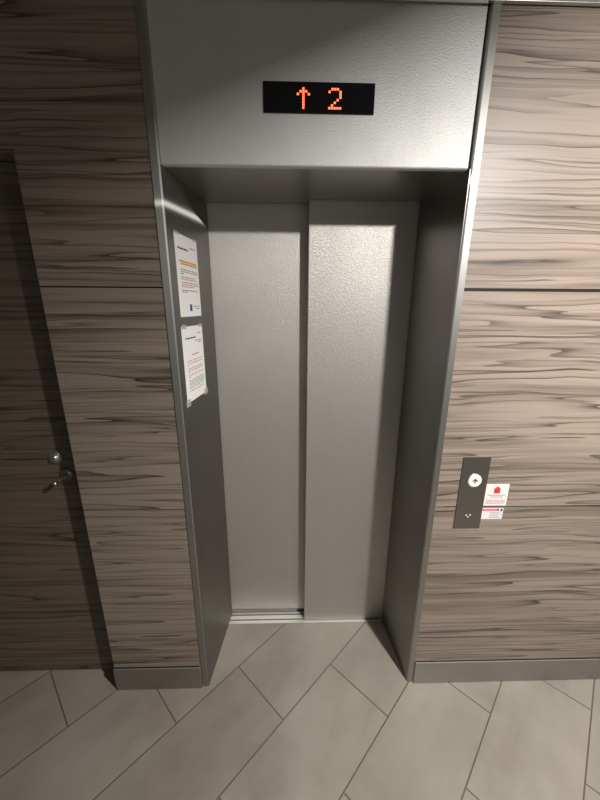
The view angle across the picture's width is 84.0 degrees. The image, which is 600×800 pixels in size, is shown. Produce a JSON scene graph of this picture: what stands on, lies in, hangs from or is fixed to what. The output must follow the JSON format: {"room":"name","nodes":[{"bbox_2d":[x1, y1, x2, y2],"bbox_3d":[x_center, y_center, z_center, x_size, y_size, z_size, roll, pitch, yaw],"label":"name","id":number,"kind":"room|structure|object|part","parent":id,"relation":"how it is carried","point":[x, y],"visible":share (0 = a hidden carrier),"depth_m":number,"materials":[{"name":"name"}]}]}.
{"room":"elevator lobby","nodes":[
{"label":"elevator lobby","id":0,"kind":"room"},
{"bbox_2d":[0,0,599,682],"bbox_3d":[-0.037,0.057,1.460,6.400,2.497,0.500,0,16,-1],"label":"wall","id":1,"kind":"structure","parent":0,"point":[525,392],"depth_m":1.13,"materials":[{"name":"brown wood"}]},
{"bbox_2d":[0,162,113,670],"bbox_3d":[-1.295,0.284,1.302,0.912,2.120,0.105,0,16,-1],"label":"door","id":2,"kind":"structure","parent":1,"relation":"in","point":[52,615],"depth_m":1.36,"materials":[{"name":"brown wood"}]},
{"bbox_3d":[-0.934,0.311,1.295,0.019,0.028,0.059,5,16,15],"label":"lever","id":3,"kind":"part","parent":2,"relation":"part of","materials":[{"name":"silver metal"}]},
{"bbox_3d":[-0.926,0.296,1.323,0.054,0.054,0.010,0,16,-1],"label":"handle","id":4,"kind":"part","parent":2,"relation":"part of","materials":[{"name":"metal"}]},
{"bbox_2d":[42,286,162,287],"bbox_3d":[-0.636,-0.366,1.081,0.390,0.004,0.012,0,16,-1],"label":"trim","id":5,"kind":"structure","parent":1,"relation":"attached to","point":[42,286],"depth_m":1.07,"materials":[{"name":"grey metal"}]},
{"bbox_2d":[113,666,202,689],"bbox_3d":[-0.645,1.268,1.519,0.390,0.127,0.012,0,16,-1],"label":"baseboard","id":6,"kind":"structure","parent":1,"relation":"attached to","point":[160,677],"depth_m":1.51,"materials":[{"name":"metal"}]},
{"bbox_2d":[229,608,381,623],"bbox_3d":[0.026,1.231,1.954,0.987,0.030,0.189,0,16,-1],"label":"door sill","id":7,"kind":"structure","parent":1,"relation":"attached to","point":[239,616],"depth_m":1.89,"materials":[{"name":"metal"}]},
{"bbox_2d":[134,0,501,685],"bbox_3d":[0.042,0.075,1.401,0.980,2.496,0.380,0,16,-1],"label":"elevator door frame","id":8,"kind":"structure","parent":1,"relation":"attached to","point":[205,64],"depth_m":0.99,"materials":[{"name":"metal"}]},
{"bbox_2d":[173,231,200,316],"bbox_3d":[-0.399,-0.441,1.194,0.001,0.273,0.189,2,16,5],"label":"paper notice","id":9,"kind":"object","parent":8,"relation":"attached to","point":[185,248],"visible":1,"depth_m":1.18,"materials":[{"name":"white paper"}]},
{"bbox_2d":[181,325,206,403],"bbox_3d":[-0.401,-0.141,1.275,0.001,0.296,0.215,2,16,5],"label":"paper notice","id":10,"kind":"object","parent":8,"relation":"attached to","point":[192,337],"visible":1,"depth_m":1.26,"materials":[{"name":"white paper"}]},
{"bbox_2d":[206,199,419,618],"bbox_3d":[0.035,0.197,1.629,0.962,2.122,0.099,0,16,-1],"label":"door","id":11,"kind":"structure","parent":8,"relation":"attached to","point":[361,253],"depth_m":1.54,"materials":[{"name":"metal"}]},
{"bbox_3d":[-0.181,0.183,1.650,0.530,2.110,0.040,0,16,-1],"label":"elevator door panel","id":12,"kind":"part","parent":11,"relation":"part of","materials":[{"name":"silver metal"}]},
{"bbox_3d":[0.050,-0.888,0.951,0.918,0.393,0.017,0,16,-1],"label":"header panel","id":13,"kind":"part","parent":8,"relation":"part of","materials":[{"name":"metal"}]},
{"bbox_2d":[263,81,374,114],"bbox_3d":[0.054,-0.859,0.948,0.317,0.074,0.005,0,16,-1],"label":"indicator","id":14,"kind":"object","parent":8,"relation":"attached to","point":[290,97],"visible":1,"depth_m":0.95,"materials":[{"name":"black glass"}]},
{"bbox_2d":[453,457,491,527],"bbox_3d":[0.672,0.367,1.301,0.106,0.312,0.010,0,16,-1],"label":"panel","id":15,"kind":"object","parent":1,"relation":"attached to","point":[475,470],"visible":1,"depth_m":1.30,"materials":[{"name":"metal"}]},
{"bbox_2d":[481,508,503,518],"bbox_3d":[0.767,0.455,1.332,0.089,0.050,0.002,0,16,-1],"label":"sticker","id":16,"kind":"object","parent":1,"relation":"attached to","point":[487,513],"visible":1,"depth_m":1.33,"materials":[{"name":"paper"}]},
{"bbox_2d":[393,0,599,6],"bbox_3d":[1.370,-1.071,0.909,3.612,0.012,0.012,0,16,-1],"label":"trim","id":17,"kind":"structure","parent":1,"relation":"attached to","point":[531,2],"depth_m":0.89,"materials":[{"name":"metal"}]},
{"bbox_2d":[483,484,509,505],"bbox_3d":[0.772,0.373,1.309,0.091,0.096,0.002,0,16,-1],"label":"sticker","id":18,"kind":"object","parent":1,"relation":"attached to","point":[495,494],"visible":1,"depth_m":1.31,"materials":[{"name":"paper"}]},
{"bbox_2d":[413,657,599,682],"bbox_3d":[1.846,1.265,1.582,2.632,0.127,0.012,0,16,-1],"label":"baseboard","id":19,"kind":"structure","parent":1,"relation":"attached to","point":[584,667],"depth_m":1.55,"materials":[{"name":"metal"}]},
{"bbox_2d":[451,505,597,506],"bbox_3d":[1.850,0.420,1.364,2.633,0.005,0.015,0,16,-1],"label":"trim","id":20,"kind":"structure","parent":1,"relation":"attached to","point":[557,505],"depth_m":1.34,"materials":[{"name":"grey metal"}]},
{"bbox_2d":[464,288,599,291],"bbox_3d":[1.855,-0.369,1.142,2.633,0.009,0.016,0,16,-1],"label":"trim","id":21,"kind":"structure","parent":1,"relation":"attached to","point":[465,289],"depth_m":1.11,"materials":[{"name":"grey metal"}]},
{"bbox_2d":[0,621,599,799],"bbox_3d":[0.003,1.796,-0.018,6.400,0.050,3.911,0,16,-1],"label":"floor","id":22,"kind":"structure","parent":0,"point":[309,710],"depth_m":1.38,"materials":[{"name":"beige tile"}]}
]}

